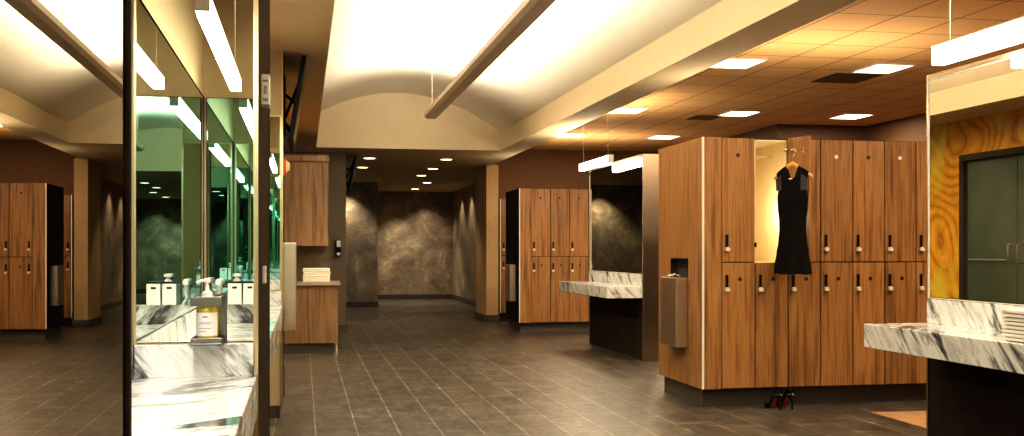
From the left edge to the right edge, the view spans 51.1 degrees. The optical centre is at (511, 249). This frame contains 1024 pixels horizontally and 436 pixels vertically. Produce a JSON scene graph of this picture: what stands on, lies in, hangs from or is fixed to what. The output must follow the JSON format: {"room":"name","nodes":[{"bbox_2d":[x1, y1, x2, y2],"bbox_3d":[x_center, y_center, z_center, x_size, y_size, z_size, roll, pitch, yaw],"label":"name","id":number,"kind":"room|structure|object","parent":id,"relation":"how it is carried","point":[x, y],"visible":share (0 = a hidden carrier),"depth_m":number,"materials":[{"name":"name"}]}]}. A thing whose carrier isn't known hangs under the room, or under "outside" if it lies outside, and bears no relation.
{"room":"changing room","nodes":[
{"label":"changing room","id":0,"kind":"room"},
{"bbox_2d":[0,0,131,435],"bbox_3d":[-0.319,-0.125,-0.342,0.443,2.950,2.650,0,0,-11],"label":"mirror","id":1,"kind":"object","parent":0,"point":[66,65],"depth_m":0.73,"materials":[{"name":"brown paint"}]},
{"bbox_2d":[132,0,269,435],"bbox_3d":[-1.254,-0.125,4.452,0.443,2.950,1.380,0,0,-11],"label":"wall","id":2,"kind":"structure","parent":0,"point":[262,345],"depth_m":4.11,"materials":[{"name":"paint glass"},{"name":"dark bronze metal"}]},
{"bbox_2d":[132,343,253,378],"bbox_3d":[-0.853,0.388,2.365,0.426,0.115,2.866,0,0,-11],"label":"backsplash","id":3,"kind":"structure","parent":2,"relation":"attached to","point":[228,359],"depth_m":3.75,"materials":[{"name":"white stone"}]},
{"bbox_2d":[134,0,255,344],"bbox_3d":[-1.114,-0.300,3.772,0.412,1.260,0.010,0,0,-11],"label":"wall mirror","id":4,"kind":"object","parent":2,"relation":"attached to","point":[195,60],"visible":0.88,"depth_m":3.77,"materials":[{"name":"clear glass"}]},
{"bbox_2d":[262,266,266,283],"bbox_3d":[-0.999,0.100,4.329,0.015,0.070,0.080,0,0,-11],"label":"power outlet","id":5,"kind":"object","parent":2,"relation":"attached to","point":[264,268],"visible":0.99,"depth_m":4.29,"materials":[{"name":"white plastic"}]},
{"bbox_2d":[261,74,269,107],"bbox_3d":[-0.970,-0.625,4.221,0.032,0.120,0.103,0,0,-11],"label":"sensor box","id":6,"kind":"object","parent":2,"relation":"attached to","point":[265,78],"visible":1,"depth_m":4.17,"materials":[{"name":"white plastic"}]},
{"bbox_2d":[262,79,267,100],"bbox_3d":[-0.961,-0.623,4.172,0.021,0.081,0.004,0,0,-11],"label":"grille","id":7,"kind":"object","parent":6,"relation":"attached to","point":[264,81],"depth_m":4.17,"materials":[{"name":"silver metal"}]},
{"bbox_2d":[270,291,280,305],"bbox_3d":[-1.727,0.388,6.846,0.426,0.115,3.496,0,0,-11],"label":"backsplash","id":8,"kind":"structure","parent":2,"relation":"attached to","point":[275,296],"depth_m":8.58,"materials":[{"name":"white stone"}]},
{"bbox_2d":[270,51,283,417],"bbox_3d":[-2.112,-0.125,8.860,0.443,2.950,0.600,0,0,-11],"label":"wall","id":9,"kind":"structure","parent":0,"point":[276,57],"depth_m":8.61,"materials":[{"name":"brown paint"}]},
{"bbox_2d":[270,115,280,290],"bbox_3d":[-2.050,-0.375,8.561,0.408,1.410,0.010,0,0,-11],"label":"wall mirror","id":10,"kind":"object","parent":9,"relation":"attached to","point":[275,120],"visible":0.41,"depth_m":8.59,"materials":[{"name":"clear glass"}]},
{"bbox_2d":[283,158,289,175],"bbox_3d":[-1.825,-0.672,8.671,0.055,0.135,0.120,0,0,-11],"label":"fire alarm strobe","id":11,"kind":"object","parent":9,"relation":"attached to","point":[286,165],"visible":1,"depth_m":8.61,"materials":[{"name":"red plastic"}]},
{"bbox_2d":[283,242,295,329],"bbox_3d":[-1.838,0.293,8.867,0.105,0.714,0.390,0,0,-11],"label":"waste bin","id":12,"kind":"object","parent":9,"relation":"attached to","point":[289,248],"visible":1,"depth_m":8.68,"materials":[{"name":"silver metal"}]},
{"bbox_2d":[283,55,306,151],"bbox_3d":[-1.859,-1.235,9.194,0.191,0.690,1.040,0,0,-11],"label":"television","id":13,"kind":"object","parent":9,"relation":"attached to","point":[298,94],"visible":1,"depth_m":8.88,"materials":[{"name":"black paint"}]},
{"bbox_2d":[270,0,331,146],"bbox_3d":[-1.496,-2.100,5.806,1.085,1.000,21.970,0,0,-11],"label":"ceiling","id":14,"kind":"structure","parent":0,"point":[298,28],"depth_m":8.43,"materials":[{"name":"beige paint"}]},
{"bbox_2d":[315,0,334,146],"bbox_3d":[-0.956,-1.732,5.911,0.015,0.267,21.970,0,0,-11],"label":"fascia","id":15,"kind":"object","parent":14,"relation":"attached to","point":[333,1],"visible":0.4,"depth_m":8.95,"materials":[{"name":"beige paint"}]},
{"bbox_2d":[296,246,327,280],"bbox_3d":[-3.054,-0.125,14.203,1.240,2.950,0.950,0,0,-11],"label":"wall","id":16,"kind":"structure","parent":0,"point":[306,256],"depth_m":14.59,"materials":[{"name":"brown paint"}]},
{"bbox_2d":[284,155,328,245],"bbox_3d":[-2.907,-0.655,14.363,0.890,1.210,0.388,0,0,-11],"label":"upper cabinet","id":17,"kind":"object","parent":16,"relation":"attached to","point":[306,181],"visible":0.57,"depth_m":14.22,"materials":[{"name":"brown wood"}]},
{"bbox_2d":[284,152,345,323],"bbox_3d":[-3.662,-0.125,18.236,1.590,2.950,1.600,0,0,-11],"label":"wall","id":18,"kind":"structure","parent":0,"point":[337,160],"depth_m":17.58,"materials":[{"name":"brown paint"}]},
{"bbox_2d":[336,240,340,255],"bbox_3d":[-2.837,-0.035,17.523,0.085,0.270,0.114,0,0,-11],"label":"soap dispenser","id":19,"kind":"object","parent":18,"relation":"attached to","point":[338,242],"visible":1,"depth_m":17.48,"materials":[{"name":"black paint"}]},
{"bbox_2d":[338,322,347,332],"bbox_3d":[-3.201,1.285,18.306,0.720,0.130,1.640,0,0,-11],"label":"baseboard","id":20,"kind":"structure","parent":18,"relation":"attached to","point":[341,327],"depth_m":17.56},
{"bbox_2d":[346,155,356,193],"bbox_3d":[-2.746,-1.270,18.237,0.190,0.600,0.950,0,0,-11],"label":"television","id":21,"kind":"object","parent":18,"relation":"attached to","point":[351,170],"visible":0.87,"depth_m":17.83,"materials":[{"name":"black paint"}]},
{"bbox_2d":[346,182,377,301],"bbox_3d":[-4.845,-0.125,27.022,2.630,2.950,3.900,0,0,-11],"label":"stone wall","id":22,"kind":"structure","parent":0,"point":[362,201],"depth_m":25.29,"materials":[{"name":"stone"}]},
{"bbox_2d":[346,302,378,306],"bbox_3d":[-3.722,1.285,25.234,1.150,0.130,0.040,0,0,-11],"label":"baseboard","id":23,"kind":"structure","parent":22,"relation":"attached to","point":[348,304],"depth_m":25.25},
{"bbox_2d":[284,147,498,191],"bbox_3d":[-2.750,-2.050,23.253,5.300,0.900,12.700,0,0,-11],"label":"ceiling","id":24,"kind":"structure","parent":0,"point":[395,170],"depth_m":20.79,"materials":[{"name":"brown paint"}]},
{"bbox_2d":[316,93,500,150],"bbox_3d":[-1.792,-2.050,16.955,3.270,0.900,0.030,0,0,-11],"label":"wall","id":25,"kind":"structure","parent":0,"point":[385,120],"depth_m":16.95,"materials":[{"name":"beige paint"}]},
{"bbox_2d":[378,191,452,294],"bbox_3d":[-2.645,-0.125,29.590,2.670,2.950,0.300,0,0,-11],"label":"wall","id":26,"kind":"structure","parent":0,"point":[415,229],"depth_m":29.43,"materials":[{"name":"stone"}]},
{"bbox_2d":[378,294,451,299],"bbox_3d":[-2.780,1.285,29.391,2.330,0.130,0.040,0,0,-11],"label":"baseboard","id":27,"kind":"structure","parent":26,"relation":"attached to","point":[408,296],"depth_m":29.41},
{"bbox_2d":[453,183,475,300],"bbox_3d":[-0.660,-0.125,25.495,0.340,2.950,8.500,0,0,-11],"label":"stone wall","id":28,"kind":"structure","parent":0,"point":[464,199],"depth_m":27.47,"materials":[{"name":"stone"}]},
{"bbox_2d":[452,294,475,306],"bbox_3d":[-0.851,1.285,25.508,0.030,0.130,8.400,0,0,-11],"label":"baseboard","id":29,"kind":"structure","parent":28,"relation":"attached to","point":[455,297],"depth_m":27.26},
{"bbox_2d":[476,165,497,314],"bbox_3d":[-0.090,-0.125,20.766,1.030,2.950,1.200,0,0,-11],"label":"wall column","id":30,"kind":"structure","parent":0,"point":[486,175],"depth_m":20.11,"materials":[{"name":"beige paint"}]},
{"bbox_2d":[475,312,499,321],"bbox_3d":[-0.479,1.285,20.675,0.290,0.130,1.230,0,0,-11],"label":"baseboard","id":31,"kind":"structure","parent":30,"relation":"attached to","point":[485,318],"depth_m":20.09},
{"bbox_2d":[321,0,722,132],"bbox_3d":[0.310,-2.320,6.173,3.270,0.860,22.000,0,0,-11],"label":"vault","id":32,"kind":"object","parent":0,"point":[417,47],"visible":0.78,"depth_m":11.92,"materials":[{"name":"white paint"}]},
{"bbox_2d":[424,0,555,118],"bbox_3d":[0.573,-2.110,5.843,0.200,0.720,17.250,0,0,-11],"label":"uplight","id":33,"kind":"object","parent":32,"relation":"hanging from","point":[527,12],"visible":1,"depth_m":9.45,"materials":[{"name":"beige metal"}]},
{"bbox_2d":[494,149,658,199],"bbox_3d":[1.334,-0.300,21.120,3.700,3.300,0.250,0,0,-11],"label":"wall","id":34,"kind":"structure","parent":0,"point":[527,169],"depth_m":20.87,"materials":[{"name":"brown paint"}]},
{"bbox_2d":[270,299,925,435],"bbox_3d":[1.584,1.400,13.044,9.900,0.100,35.000,0,0,-11],"label":"floor","id":35,"kind":"structure","parent":0,"point":[401,367],"depth_m":9.95,"materials":[{"name":"grey tile"}]},
{"bbox_2d":[132,343,256,435],"bbox_3d":[-0.847,0.840,2.367,0.438,1.020,2.868,0,0,-11],"label":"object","id":36,"kind":"structure","parent":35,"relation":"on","point":[178,389],"depth_m":3.42,"materials":[{"name":"white marble with grey veins"}]},
{"bbox_2d":[132,375,256,435],"bbox_3d":[-0.847,0.520,2.367,0.438,0.150,2.868,0,0,-11],"label":"countertop","id":37,"kind":"structure","parent":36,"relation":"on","point":[219,405],"depth_m":3.09,"materials":[{"name":"white stone"}]},
{"bbox_2d":[190,293,225,345],"bbox_3d":[-1.051,0.239,3.713,0.112,0.178,0.106,0,0,-11],"label":"holder","id":38,"kind":"object","parent":36,"relation":"attached to","point":[220,301],"visible":1,"depth_m":3.67,"materials":[{"name":"grey metal"}]},
{"bbox_2d":[196,278,217,337],"bbox_3d":[-1.054,0.208,3.706,0.074,0.221,0.075,0,0,-11],"label":"lotion bottle","id":39,"kind":"object","parent":38,"relation":"in","point":[206,316],"visible":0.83,"depth_m":3.68,"materials":[{"name":"white plastic"}]},
{"bbox_2d":[190,336,223,345],"bbox_3d":[-1.055,0.315,3.712,0.104,0.026,0.100,0,0,-11],"label":"tray","id":40,"kind":"object","parent":38,"relation":"on","point":[194,341],"depth_m":3.66,"materials":[{"name":"grey metal"}]},
{"bbox_2d":[270,291,282,367],"bbox_3d":[-1.721,0.840,6.847,0.438,1.020,3.498,0,0,-11],"label":"vanity","id":41,"kind":"object","parent":35,"relation":"on","point":[276,309],"visible":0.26,"depth_m":7.28,"materials":[{"name":"white stone"}]},
{"bbox_2d":[284,281,339,353],"bbox_3d":[-2.746,0.885,14.245,0.900,0.930,0.675,0,0,-11],"label":"base cabinet","id":42,"kind":"object","parent":35,"relation":"on","point":[316,331],"visible":0.62,"depth_m":13.98,"materials":[{"name":"brown wood"}]},
{"bbox_2d":[303,278,329,281],"bbox_3d":[-2.588,0.398,14.182,0.350,0.045,0.301,0,0,-11],"label":"folded towel","id":43,"kind":"object","parent":42,"relation":"on","point":[328,279],"visible":0.9,"depth_m":14.04,"materials":[{"name":"white fabric"}]},
{"bbox_2d":[303,275,329,278],"bbox_3d":[-2.589,0.352,14.181,0.350,0.044,0.301,0,0,-11],"label":"folded towel","id":44,"kind":"object","parent":43,"relation":"on","point":[304,276],"visible":0.93,"depth_m":14.04,"materials":[{"name":"white fabric"}]},
{"bbox_2d":[303,272,330,274],"bbox_3d":[-2.584,0.307,14.188,0.350,0.045,0.301,0,0,-12],"label":"folded towel","id":45,"kind":"object","parent":44,"relation":"on","point":[304,273],"visible":0.88,"depth_m":14.05,"materials":[{"name":"white fabric"}]},
{"bbox_2d":[303,268,329,271],"bbox_3d":[-2.589,0.263,14.185,0.350,0.045,0.301,0,0,-11],"label":"folded towel","id":46,"kind":"object","parent":45,"relation":"on","point":[304,269],"visible":1,"depth_m":14.04,"materials":[{"name":"white fabric"}]},
{"bbox_2d":[498,199,508,321],"bbox_3d":[0.198,0.195,20.428,0.954,2.310,0.534,0,0,-11],"label":"bank","id":47,"kind":"object","parent":35,"relation":"on","point":[501,202],"visible":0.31,"depth_m":20.12,"materials":[{"name":"brown wood"}]},
{"bbox_2d":[506,188,588,332],"bbox_3d":[0.907,0.175,18.162,1.839,2.350,1.234,0,0,-11],"label":"lockers","id":48,"kind":"object","parent":35,"relation":"on","point":[547,230],"visible":0.58,"depth_m":17.54,"materials":[{"name":"brown wood"}]},
{"bbox_2d":[505,264,515,301],"bbox_3d":[-0.024,0.543,17.876,0.104,0.614,0.400,0,0,-11],"label":"waste bin","id":49,"kind":"object","parent":48,"relation":"attached to","point":[510,269],"visible":1,"depth_m":17.69,"materials":[{"name":"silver metal"}]},
{"bbox_2d":[764,389,783,409],"bbox_3d":[2.222,1.263,9.119,0.080,0.174,0.200,0,0,-28],"label":"shoe","id":50,"kind":"object","parent":35,"relation":"on","point":[776,396],"visible":1,"depth_m":9.07,"materials":[{"name":"black leather"}]},
{"bbox_2d":[776,389,794,409],"bbox_3d":[2.327,1.263,9.139,0.080,0.174,0.200,0,0,-28],"label":"shoe","id":51,"kind":"object","parent":35,"relation":"on","point":[788,395],"visible":0.88,"depth_m":9.08,"materials":[{"name":"black leather"}]},
{"bbox_2d":[659,136,925,406],"bbox_3d":[2.825,0.195,9.768,2.632,2.310,1.445,0,0,-11],"label":"lockers","id":52,"kind":"object","parent":35,"relation":"on","point":[753,331],"visible":0.76,"depth_m":9.34,"materials":[{"name":"brown wood"}]},
{"bbox_2d":[660,276,686,347],"bbox_3d":[1.454,0.550,9.654,0.109,0.619,0.425,0,0,-11],"label":"waste bin","id":53,"kind":"object","parent":52,"relation":"attached to","point":[673,290],"visible":1,"depth_m":9.49,"materials":[{"name":"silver metal"}]},
{"bbox_2d":[774,148,812,179],"bbox_3d":[2.362,-0.725,9.008,0.352,0.258,0.035,0,0,43],"label":"clothes hanger","id":54,"kind":"object","parent":52,"relation":"hanging from","point":[792,163],"visible":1,"depth_m":8.99,"materials":[{"name":"brown wood"}]},
{"bbox_2d":[774,165,811,274],"bbox_3d":[2.356,-0.253,8.998,0.345,0.918,0.140,0,0,40],"label":"dress","id":55,"kind":"object","parent":54,"relation":"hanging from","point":[792,255],"visible":1,"depth_m":8.96,"materials":[{"name":"black fabric"}]},
{"bbox_2d":[872,411,925,427],"bbox_3d":[5.474,1.348,6.752,4.070,0.004,5.160,0,0,-11],"label":"inlay","id":56,"kind":"object","parent":35,"relation":"on","point":[918,418],"visible":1,"depth_m":8.67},
{"bbox_2d":[589,154,658,360],"bbox_3d":[1.454,0.090,14.252,0.212,2.520,2.484,0,0,-11],"label":"wall","id":57,"kind":"structure","parent":0,"point":[629,327],"depth_m":13.05,"materials":[{"name":"brown paint"}]},
{"bbox_2d":[559,271,642,297],"bbox_3d":[1.136,0.442,14.189,0.459,0.287,2.440,0,0,-11],"label":"vanity","id":58,"kind":"object","parent":57,"relation":"attached to","point":[600,284],"visible":1,"depth_m":13.68,"materials":[{"name":"white stone"}]},
{"bbox_2d":[559,281,642,297],"bbox_3d":[1.136,0.515,14.189,0.459,0.140,2.440,0,0,-11],"label":"countertop","id":59,"kind":"structure","parent":58,"relation":"on","point":[591,288],"depth_m":13.42,"materials":[{"name":"white stone"}]},
{"bbox_2d":[589,271,642,286],"bbox_3d":[1.351,0.371,14.231,0.021,0.146,2.440,0,0,-11],"label":"backsplash","id":60,"kind":"structure","parent":57,"relation":"attached to","point":[597,276],"depth_m":14.02,"materials":[{"name":"white stone"}]},
{"bbox_2d":[590,156,642,273],"bbox_3d":[1.357,-0.424,14.232,0.010,1.438,2.452,0,0,-11],"label":"wall mirror","id":61,"kind":"object","parent":57,"relation":"attached to","point":[616,190],"visible":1,"depth_m":14.04,"materials":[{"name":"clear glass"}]},
{"bbox_2d":[469,0,858,166],"bbox_3d":[1.776,-2.125,8.191,0.380,1.050,25.400,0,0,-11],"label":"ceiling beam","id":62,"kind":"structure","parent":0,"point":[728,29],"depth_m":9.45,"materials":[{"name":"beige paint"}]},
{"bbox_2d":[726,124,788,138],"bbox_3d":[3.712,-0.300,19.113,0.200,3.300,5.100,0,0,-11],"label":"wall","id":63,"kind":"structure","parent":0,"point":[777,131],"depth_m":16.86,"materials":[{"name":"brown paint"}]},
{"bbox_2d":[529,0,1023,151],"bbox_3d":[4.642,-2.000,8.852,5.500,0.100,25.600,0,0,-11],"label":"ceiling tiles","id":64,"kind":"structure","parent":0,"point":[862,33],"depth_m":12.41,"materials":[{"name":"beige tile"}]},
{"bbox_2d":[556,133,586,137],"bbox_3d":[0.981,-1.942,18.122,0.440,0.016,0.540,0,0,-11],"label":"ceiling light panel","id":65,"kind":"object","parent":64,"relation":"attached to","point":[578,135],"visible":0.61,"depth_m":18.11,"materials":[{"name":"white plastic"}]},
{"bbox_2d":[556,134,583,136],"bbox_3d":[0.981,-1.942,18.122,0.410,0.008,0.510,0,0,-11],"label":"diffuser","id":66,"kind":"object","parent":65,"relation":"attached to","point":[561,135],"depth_m":18.15,"materials":[{"name":"white plastic"}]},
{"bbox_2d":[579,154,613,170],"bbox_3d":[1.109,-1.525,14.250,0.070,0.850,1.466,0,0,-11],"label":"pendant lamp","id":67,"kind":"object","parent":64,"relation":"hanging from","point":[607,159],"visible":0.85,"depth_m":14.07,"materials":[{"name":"white plastic"}]},
{"bbox_2d":[609,107,647,113],"bbox_3d":[1.603,-1.942,14.932,0.440,0.016,0.540,0,0,-11],"label":"ceiling light panel","id":68,"kind":"object","parent":64,"relation":"attached to","point":[623,110],"visible":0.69,"depth_m":14.89,"materials":[{"name":"white plastic"}]},
{"bbox_2d":[647,135,680,138],"bbox_3d":[2.610,-1.942,18.440,0.440,0.016,0.540,0,0,-11],"label":"ceiling light panel","id":69,"kind":"object","parent":64,"relation":"attached to","point":[654,136],"visible":1,"depth_m":18.41,"materials":[{"name":"white plastic"}]},
{"bbox_2d":[649,136,678,138],"bbox_3d":[2.610,-1.942,18.440,0.410,0.008,0.510,0,0,-11],"label":"diffuser","id":70,"kind":"object","parent":69,"relation":"attached to","point":[652,137],"depth_m":18.47,"materials":[{"name":"white plastic"}]},
{"bbox_2d":[686,115,722,119],"bbox_3d":[2.833,-1.943,15.784,0.400,0.014,0.500,0,0,-11],"label":"ceiling vent","id":71,"kind":"object","parent":64,"relation":"attached to","point":[698,117],"visible":1,"depth_m":15.71,"materials":[{"name":"black metal"}]},
{"bbox_2d":[710,57,767,68],"bbox_3d":[2.339,-1.942,11.154,0.440,0.016,0.540,0,0,-11],"label":"ceiling light panel","id":72,"kind":"object","parent":64,"relation":"attached to","point":[732,63],"visible":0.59,"depth_m":11.14,"materials":[{"name":"white plastic"}]},
{"bbox_2d":[712,59,764,67],"bbox_3d":[2.339,-1.942,11.154,0.410,0.008,0.510,0,0,-11],"label":"diffuser","id":73,"kind":"object","parent":72,"relation":"attached to","point":[730,63],"depth_m":11.14,"materials":[{"name":"white plastic"}]},
{"bbox_2d":[717,110,761,116],"bbox_3d":[3.232,-1.942,15.250,0.440,0.016,0.540,0,0,-11],"label":"ceiling light panel","id":74,"kind":"object","parent":64,"relation":"attached to","point":[739,113],"visible":1,"depth_m":15.22,"materials":[{"name":"white plastic"}]},
{"bbox_2d":[720,111,757,115],"bbox_3d":[3.232,-1.942,15.250,0.410,0.008,0.510,0,0,-11],"label":"diffuser","id":75,"kind":"object","parent":74,"relation":"attached to","point":[730,113],"depth_m":15.22,"materials":[{"name":"white plastic"}]},
{"bbox_2d":[811,73,881,83],"bbox_3d":[3.792,-1.943,12.170,0.560,0.014,0.620,0,0,-11],"label":"ceiling vent","id":76,"kind":"object","parent":64,"relation":"attached to","point":[848,78],"visible":1,"depth_m":12.12,"materials":[{"name":"black metal"}]},
{"bbox_2d":[828,113,874,119],"bbox_3d":[4.930,-1.942,15.581,0.440,0.016,0.540,0,0,-11],"label":"ceiling light panel","id":77,"kind":"object","parent":64,"relation":"attached to","point":[855,116],"visible":1,"depth_m":15.56,"materials":[{"name":"white plastic"}]},
{"bbox_2d":[832,114,869,118],"bbox_3d":[4.930,-1.942,15.581,0.410,0.008,0.510,0,0,-11],"label":"diffuser","id":78,"kind":"object","parent":77,"relation":"attached to","point":[843,116],"depth_m":15.56,"materials":[{"name":"white plastic"}]},
{"bbox_2d":[851,63,915,73],"bbox_3d":[3.969,-1.942,11.471,0.440,0.016,0.540,0,0,-11],"label":"ceiling light panel","id":79,"kind":"object","parent":64,"relation":"attached to","point":[877,68],"visible":1,"depth_m":11.45,"materials":[{"name":"white plastic"}]},
{"bbox_2d":[856,65,909,72],"bbox_3d":[3.969,-1.942,11.471,0.410,0.008,0.510,0,0,-11],"label":"diffuser","id":80,"kind":"object","parent":79,"relation":"attached to","point":[871,68],"depth_m":11.45,"materials":[{"name":"white plastic"}]},
{"bbox_2d":[931,0,1023,65],"bbox_3d":[2.673,-1.495,4.632,0.070,0.910,2.886,0,0,-11],"label":"pendant lamp","id":81,"kind":"object","parent":64,"relation":"hanging from","point":[1009,33],"visible":1,"depth_m":5.63,"materials":[{"name":"white plastic"}]},
{"bbox_2d":[789,124,865,140],"bbox_3d":[5.015,-0.300,16.871,1.500,3.300,0.200,0,0,-11],"label":"wall","id":82,"kind":"structure","parent":0,"point":[817,132],"depth_m":16.76,"materials":[{"name":"brown paint"}]},
{"bbox_2d":[866,113,925,141],"bbox_3d":[7.682,-0.300,6.846,0.300,3.300,20.500,0,0,-11],"label":"wall","id":83,"kind":"structure","parent":0,"point":[912,128],"depth_m":15.90,"materials":[{"name":"brown paint"}]},
{"bbox_2d":[926,48,1023,435],"bbox_3d":[3.064,0.140,4.453,0.212,2.420,4.374,0,0,-11],"label":"wall","id":84,"kind":"structure","parent":0,"point":[962,399],"depth_m":6.18,"materials":[{"name":"brown paint"}]},
{"bbox_2d":[864,299,1023,373],"bbox_3d":[2.755,0.442,4.393,0.439,0.287,4.330,0,0,-11],"label":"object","id":85,"kind":"structure","parent":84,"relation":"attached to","point":[969,333],"depth_m":5.90,"materials":[{"name":"white stone"}]},
{"bbox_2d":[864,323,1023,373],"bbox_3d":[2.755,0.515,4.393,0.439,0.140,4.330,0,0,-11],"label":"countertop","id":86,"kind":"structure","parent":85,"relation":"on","point":[984,348],"depth_m":5.71,"materials":[{"name":"white stone"}]},
{"bbox_2d":[1001,332,1023,341],"bbox_3d":[2.596,0.426,5.147,0.300,0.038,0.361,0,0,-10],"label":"folded towel","id":87,"kind":"object","parent":86,"relation":"on","point":[1016,337],"visible":0.88,"depth_m":5.21,"materials":[{"name":"white fabric"}]},
{"bbox_2d":[1001,325,1023,333],"bbox_3d":[2.600,0.387,5.154,0.300,0.038,0.361,0,0,-12],"label":"folded towel","id":88,"kind":"object","parent":87,"relation":"on","point":[1007,328],"visible":0.89,"depth_m":5.21,"materials":[{"name":"white fabric"}]},
{"bbox_2d":[1002,317,1023,325],"bbox_3d":[2.600,0.349,5.149,0.300,0.038,0.361,0,0,-11],"label":"folded towel","id":89,"kind":"object","parent":88,"relation":"on","point":[1007,320],"visible":0.88,"depth_m":5.22,"materials":[{"name":"white fabric"}]},
{"bbox_2d":[1001,309,1023,317],"bbox_3d":[2.598,0.310,5.153,0.300,0.038,0.361,0,0,-12],"label":"folded towel","id":90,"kind":"object","parent":89,"relation":"on","point":[1018,313],"visible":1,"depth_m":5.22,"materials":[{"name":"white fabric"}]},
{"bbox_2d":[927,299,1023,330],"bbox_3d":[2.960,0.371,4.433,0.021,0.146,4.330,0,0,-11],"label":"backsplash","id":91,"kind":"structure","parent":84,"relation":"attached to","point":[987,316],"depth_m":6.15,"materials":[{"name":"white stone"}]},
{"bbox_2d":[928,54,1023,305],"bbox_3d":[2.966,-0.374,4.434,0.010,1.338,4.342,0,0,-11],"label":"wall mirror","id":92,"kind":"object","parent":84,"relation":"attached to","point":[976,114],"visible":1,"depth_m":6.10,"materials":[{"name":"clear glass"}]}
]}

